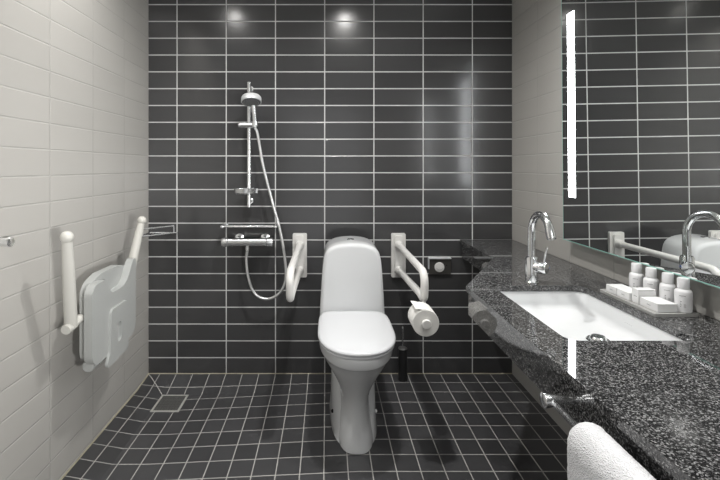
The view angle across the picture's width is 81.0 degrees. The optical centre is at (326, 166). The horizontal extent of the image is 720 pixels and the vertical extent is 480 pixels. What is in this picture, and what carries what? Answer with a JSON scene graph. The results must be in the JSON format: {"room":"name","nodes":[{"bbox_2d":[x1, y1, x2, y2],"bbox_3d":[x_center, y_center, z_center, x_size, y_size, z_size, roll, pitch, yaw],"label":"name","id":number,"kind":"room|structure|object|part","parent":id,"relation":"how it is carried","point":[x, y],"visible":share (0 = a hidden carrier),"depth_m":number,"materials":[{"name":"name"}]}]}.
{"room":"accessible bathroom","nodes":[
{"label":"accessible bathroom","id":0,"kind":"room"},
{"bbox_2d":[0,0,147,479],"bbox_3d":[-1.148,0.045,0.910,0.120,2.670,3.300,0,0,0],"label":"wall","id":1,"kind":"structure","parent":0,"point":[74,73],"depth_m":1.72,"materials":[{"name":"beige tile"}]},
{"bbox_2d":[0,237,14,246],"bbox_3d":[-1.060,0.246,1.375,0.054,0.044,0.044,0,0,0],"label":"robe hook","id":2,"kind":"object","parent":1,"relation":"attached to","point":[4,242],"visible":1,"depth_m":1.36,"materials":[{"name":"silver metal"}]},
{"bbox_2d":[60,216,146,371],"bbox_3d":[-0.999,0.535,1.825,0.176,0.607,0.659,0,0,0],"label":"chair","id":3,"kind":"object","parent":1,"relation":"attached to","point":[106,319],"visible":1,"depth_m":1.73,"materials":[{"name":"beige plastic"}]},
{"bbox_3d":[-0.960,0.434,1.563,0.045,0.353,0.126,0,0,-23],"label":"armrest","id":4,"kind":"part","parent":3,"relation":"part of","materials":[{"name":"beige plastic"}]},
{"bbox_3d":[-0.917,0.722,1.836,0.012,0.234,0.184,0,0,0],"label":"panel","id":5,"kind":"part","parent":3,"relation":"part of","materials":[{"name":"grey plastic"}]},
{"bbox_3d":[-0.960,0.443,2.080,0.045,0.337,0.138,0,0,20],"label":"armrest","id":6,"kind":"part","parent":3,"relation":"part of","materials":[{"name":"beige plastic"}]},
{"bbox_2d":[60,373,148,479],"bbox_3d":[-1.087,1.268,1.259,0.009,0.027,2.598,0,0,0],"label":"trim","id":7,"kind":"structure","parent":1,"relation":"attached to","point":[87,448],"depth_m":2.02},
{"bbox_2d":[142,225,177,236],"bbox_3d":[-0.998,0.379,2.476,0.180,0.054,0.160,0,0,0],"label":"basket","id":8,"kind":"object","parent":1,"relation":"attached to","point":[173,226],"visible":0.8,"depth_m":2.50,"materials":[{"name":"silver metal"}]},
{"bbox_3d":[-1.003,0.357,2.476,0.009,0.009,0.211,0,0,44],"label":"rail","id":9,"kind":"part","parent":8,"relation":"part of","materials":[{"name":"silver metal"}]},
{"bbox_3d":[-0.994,0.399,2.477,0.172,0.009,0.159,0,0,0],"label":"rail","id":10,"kind":"part","parent":8,"relation":"part of","materials":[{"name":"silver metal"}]},
{"bbox_2d":[62,374,567,479],"bbox_3d":[0.020,1.320,0.910,2.216,0.120,3.300,0,0,0],"label":"floor","id":11,"kind":"structure","parent":0,"point":[228,426],"depth_m":2.01,"materials":[{"name":"tile"}]},
{"bbox_2d":[150,395,188,411],"bbox_3d":[-0.866,1.304,2.316,0.153,0.006,0.166,0,0,0],"label":"floor drain","id":12,"kind":"object","parent":11,"relation":"in","point":[172,397],"visible":1,"depth_m":2.31,"materials":[{"name":"metal"}]},
{"bbox_2d":[318,236,395,453],"bbox_3d":[0.132,0.825,2.030,0.348,0.869,0.729,0,0,0],"label":"toilet","id":13,"kind":"object","parent":11,"relation":"on","point":[356,337],"visible":1,"depth_m":1.96,"materials":[{"name":"white ceramic"}]},
{"bbox_3d":[0.132,1.015,2.003,0.340,0.488,0.664,0,0,0],"label":"bowl","id":14,"kind":"part","parent":13,"relation":"part of","materials":[{"name":"white ceramic"}]},
{"bbox_3d":[0.132,0.764,1.917,0.340,0.012,0.494,0,0,0],"label":"seat","id":15,"kind":"part","parent":13,"relation":"part of","materials":[{"name":"white plastic"}]},
{"bbox_3d":[0.132,0.746,1.917,0.348,0.024,0.501,0,0,0],"label":"lid","id":16,"kind":"part","parent":13,"relation":"part of","materials":[{"name":"white plastic"}]},
{"bbox_2d":[398,349,406,381],"bbox_3d":[0.448,1.167,2.485,0.054,0.184,0.054,0,0,0],"label":"stand","id":17,"kind":"object","parent":11,"relation":"on","point":[402,355],"visible":0.93,"depth_m":2.46,"materials":[{"name":"black plastic"}]},
{"bbox_2d":[398,326,406,350],"bbox_3d":[0.448,1.083,2.485,0.052,0.283,0.052,0,0,0],"label":"toilet brush","id":18,"kind":"object","parent":17,"relation":"in","point":[402,347],"visible":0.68,"depth_m":2.48,"materials":[{"name":"black plastic"}]},
{"bbox_2d":[148,0,511,372],"bbox_3d":[0.020,0.045,2.620,2.456,2.670,0.120,0,0,0],"label":"wall","id":19,"kind":"structure","parent":0,"point":[377,119],"depth_m":2.56,"materials":[{"name":"tile"}]},
{"bbox_2d":[234,82,257,206],"bbox_3d":[-0.468,-0.134,2.471,0.134,0.743,0.178,0,0,24],"label":"shower rail","id":20,"kind":"object","parent":19,"relation":"attached to","point":[248,124],"visible":0.98,"depth_m":2.49,"materials":[{"name":"silver metal"}]},
{"bbox_3d":[-0.473,0.142,2.450,0.135,0.032,0.134,0,0,0],"label":"soap dish","id":21,"kind":"part","parent":20,"relation":"part of","materials":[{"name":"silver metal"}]},
{"bbox_2d":[241,93,261,126],"bbox_3d":[-0.436,-0.329,2.421,0.117,0.188,0.118,0,0,0],"label":"shower head","id":22,"kind":"object","parent":20,"relation":"attached to","point":[252,100],"visible":0.99,"depth_m":2.40,"materials":[{"name":"silver metal"}]},
{"bbox_3d":[-0.436,-0.372,2.418,0.106,0.034,0.101,0,0,0],"label":"spray plate","id":23,"kind":"part","parent":22,"relation":"part of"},
{"bbox_3d":[-0.430,-0.311,2.462,0.031,0.152,0.042,0,0,31],"label":"handle","id":24,"kind":"part","parent":22,"relation":"part of","materials":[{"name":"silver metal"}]},
{"bbox_2d":[221,232,272,249],"bbox_3d":[-0.468,0.442,2.502,0.300,0.092,0.115,0,0,0],"label":"shower mixer","id":25,"kind":"object","parent":19,"relation":"attached to","point":[265,239],"visible":1,"depth_m":2.46,"materials":[{"name":"silver metal"}]},
{"bbox_3d":[-0.600,0.442,2.472,0.037,0.055,0.055,0,0,0],"label":"knob","id":26,"kind":"part","parent":25,"relation":"part of","materials":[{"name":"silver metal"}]},
{"bbox_2d":[245,127,286,299],"bbox_3d":[-0.358,0.275,2.472,0.248,1.020,0.023,0,0,0],"label":"shower hose","id":27,"kind":"object","parent":25,"relation":"attached to","point":[255,128],"visible":0.98,"depth_m":2.47,"materials":[{"name":"metal"}]},
{"bbox_3d":[-0.337,0.442,2.472,0.037,0.055,0.055,0,0,0],"label":"knob","id":28,"kind":"part","parent":25,"relation":"part of","materials":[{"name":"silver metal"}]},
{"bbox_2d":[220,222,277,227],"bbox_3d":[-0.458,0.348,2.501,0.339,0.028,0.118,0,0,0],"label":"shower shelf","id":29,"kind":"object","parent":19,"relation":"attached to","point":[226,224],"visible":0.94,"depth_m":2.45,"materials":[{"name":"silver metal"}]},
{"bbox_2d":[286,233,306,301],"bbox_3d":[-0.165,0.535,2.203,0.086,0.266,0.712,0,0,0],"label":"grab bar","id":30,"kind":"object","parent":19,"relation":"attached to","point":[297,267],"visible":1,"depth_m":2.34,"materials":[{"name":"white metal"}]},
{"bbox_3d":[-0.165,0.546,2.187,0.035,0.187,0.679,0,0,0],"label":"rail","id":31,"kind":"part","parent":30,"relation":"part of","materials":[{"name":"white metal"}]},
{"bbox_3d":[-0.165,0.535,2.550,0.086,0.266,0.020,0,0,0],"label":"wall plate","id":32,"kind":"part","parent":30,"relation":"part of","materials":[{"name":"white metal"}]},
{"bbox_2d":[149,373,511,373],"bbox_3d":[0.020,1.259,2.559,2.216,0.007,0.007,0,0,0],"label":"trim","id":33,"kind":"structure","parent":19,"relation":"attached to","point":[149,373],"depth_m":2.56,"materials":[{"name":"black tile"}]},
{"bbox_2d":[391,233,430,328],"bbox_3d":[0.433,0.535,2.141,0.086,0.266,0.838,0,0,0],"label":"grab bar","id":34,"kind":"object","parent":19,"relation":"attached to","point":[399,253],"visible":0.88,"depth_m":2.27,"materials":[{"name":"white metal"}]},
{"bbox_3d":[0.433,0.535,2.550,0.086,0.266,0.020,0,0,0],"label":"wall plate","id":35,"kind":"part","parent":34,"relation":"part of","materials":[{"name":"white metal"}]},
{"bbox_3d":[0.433,0.546,2.187,0.035,0.187,0.679,0,0,0],"label":"rail","id":36,"kind":"part","parent":34,"relation":"part of","materials":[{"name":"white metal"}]},
{"bbox_2d":[408,301,438,336],"bbox_3d":[0.410,0.646,1.792,0.111,0.116,0.105,0,0,0],"label":"toilet paper roll","id":37,"kind":"object","parent":34,"relation":"hanging from","point":[419,311],"visible":0.96,"depth_m":1.74,"materials":[{"name":"white paper"}]},
{"bbox_2d":[428,257,450,273],"bbox_3d":[0.682,0.598,2.545,0.136,0.100,0.030,0,0,0],"label":"panel","id":38,"kind":"object","parent":19,"relation":"attached to","point":[436,265],"visible":1,"depth_m":2.54,"materials":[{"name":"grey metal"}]},
{"bbox_2d":[512,0,719,435],"bbox_3d":[1.188,0.045,0.910,0.120,2.670,3.300,0,0,0],"label":"wall","id":39,"kind":"structure","parent":0,"point":[537,162],"depth_m":2.20,"materials":[{"name":"beige tile"}]},
{"bbox_2d":[460,240,719,479],"bbox_3d":[0.822,0.567,1.379,0.610,0.250,2.359,0,0,0],"label":"countertop","id":40,"kind":"structure","parent":39,"relation":"attached to","point":[659,401],"depth_m":0.96,"materials":[{"name":"stone"}]},
{"bbox_2d":[524,211,555,283],"bbox_3d":[0.795,0.301,1.533,0.078,0.281,0.205,0,0,0],"label":"faucet","id":41,"kind":"object","parent":40,"relation":"on","point":[533,267],"visible":1,"depth_m":1.59,"materials":[{"name":"silver metal"}]},
{"bbox_3d":[0.805,0.380,1.583,0.044,0.044,0.052,0,0,-38],"label":"handle","id":42,"kind":"part","parent":41,"relation":"part of","materials":[{"name":"silver metal"}]},
{"bbox_3d":[0.777,0.256,1.527,0.030,0.191,0.194,0,0,4],"label":"spout","id":43,"kind":"part","parent":41,"relation":"part of","materials":[{"name":"silver metal"}]},
{"bbox_3d":[0.816,0.330,1.569,0.009,0.066,0.021,0,0,-42],"label":"lever","id":44,"kind":"part","parent":41,"relation":"part of","materials":[{"name":"silver metal"}]},
{"bbox_2d":[540,392,577,427],"bbox_3d":[0.497,0.503,0.600,0.066,0.031,0.641,0,0,0],"label":"towel rail","id":45,"kind":"object","parent":40,"relation":"attached to","point":[547,400],"visible":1,"depth_m":0.89,"materials":[{"name":"silver metal"}]},
{"bbox_3d":[0.497,0.503,0.905,0.066,0.031,0.031,0,0,0],"label":"post","id":46,"kind":"part","parent":45,"relation":"part of","materials":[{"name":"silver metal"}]},
{"bbox_3d":[0.484,0.503,0.600,0.015,0.015,0.640,0,0,0],"label":"rail","id":47,"kind":"part","parent":45,"relation":"part of","materials":[{"name":"silver metal"}]},
{"bbox_2d":[567,422,655,479],"bbox_3d":[0.477,0.654,0.573,0.080,0.373,0.426,0,0,0],"label":"hand towel","id":48,"kind":"object","parent":45,"relation":"hanging from","point":[592,453],"visible":1,"depth_m":0.71,"materials":[{"name":"white fabric"}]},
{"bbox_2d":[501,291,682,340],"bbox_3d":[0.783,0.503,1.317,0.381,0.078,0.538,0,0,0],"label":"washbasin","id":49,"kind":"object","parent":40,"relation":"in","point":[579,316],"visible":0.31,"depth_m":1.43,"materials":[{"name":"white ceramic"}]},
{"bbox_2d":[600,289,698,316],"bbox_3d":[1.031,0.437,1.361,0.134,0.010,0.253,0,0,0],"label":"tray","id":50,"kind":"object","parent":40,"relation":"on","point":[630,303],"visible":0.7,"depth_m":1.26,"materials":[{"name":"grey plastic"}]},
{"bbox_2d":[606,284,630,294],"bbox_3d":[1.002,0.420,1.441,0.056,0.024,0.050,0,0,0],"label":"carton","id":51,"kind":"object","parent":50,"relation":"on","point":[612,288],"visible":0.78,"depth_m":1.44,"materials":[{"name":"grey cardboard"}]},
{"bbox_2d":[617,288,631,300],"bbox_3d":[1.001,0.419,1.383,0.054,0.024,0.059,0,0,0],"label":"carton","id":52,"kind":"object","parent":50,"relation":"on","point":[626,293],"visible":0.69,"depth_m":1.38,"materials":[{"name":"grey cardboard"}]},
{"bbox_2d":[629,262,643,287],"bbox_3d":[1.065,0.381,1.445,0.043,0.100,0.043,0,0,0],"label":"toiletry bottle","id":53,"kind":"object","parent":50,"relation":"on","point":[636,277],"visible":0.82,"depth_m":1.43,"materials":[{"name":"white plastic"}]},
{"bbox_2d":[632,287,655,303],"bbox_3d":[1.008,0.409,1.336,0.056,0.044,0.029,0,0,0],"label":"carton","id":54,"kind":"object","parent":50,"relation":"on","point":[637,292],"visible":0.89,"depth_m":1.32,"materials":[{"name":"grey cardboard"}]},
{"bbox_2d":[643,267,658,296],"bbox_3d":[1.065,0.381,1.380,0.043,0.100,0.043,0,0,0],"label":"toiletry bottle","id":55,"kind":"object","parent":50,"relation":"on","point":[651,281],"visible":0.71,"depth_m":1.37,"materials":[{"name":"white plastic"}]},
{"bbox_2d":[640,297,676,311],"bbox_3d":[1.010,0.419,1.282,0.059,0.024,0.072,0,0,0],"label":"carton","id":56,"kind":"object","parent":50,"relation":"on","point":[658,304],"visible":1,"depth_m":1.26,"materials":[{"name":"grey cardboard"}]},
{"bbox_2d":[659,272,676,302],"bbox_3d":[1.065,0.381,1.312,0.043,0.100,0.043,0,0,0],"label":"toiletry bottle","id":57,"kind":"object","parent":50,"relation":"on","point":[666,288],"visible":0.84,"depth_m":1.30,"materials":[{"name":"white plastic"}]},
{"bbox_2d":[674,277,692,313],"bbox_3d":[1.065,0.381,1.255,0.043,0.100,0.043,0,0,0],"label":"toiletry bottle","id":58,"kind":"object","parent":50,"relation":"on","point":[683,296],"visible":1,"depth_m":1.24,"materials":[{"name":"white plastic"}]},
{"bbox_2d":[561,0,719,287],"bbox_3d":[1.094,-0.249,1.283,0.068,1.162,1.286,0,0,0],"label":"wall mirror","id":59,"kind":"object","parent":39,"relation":"attached to","point":[641,78],"visible":1,"depth_m":1.42,"materials":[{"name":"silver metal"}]}
]}

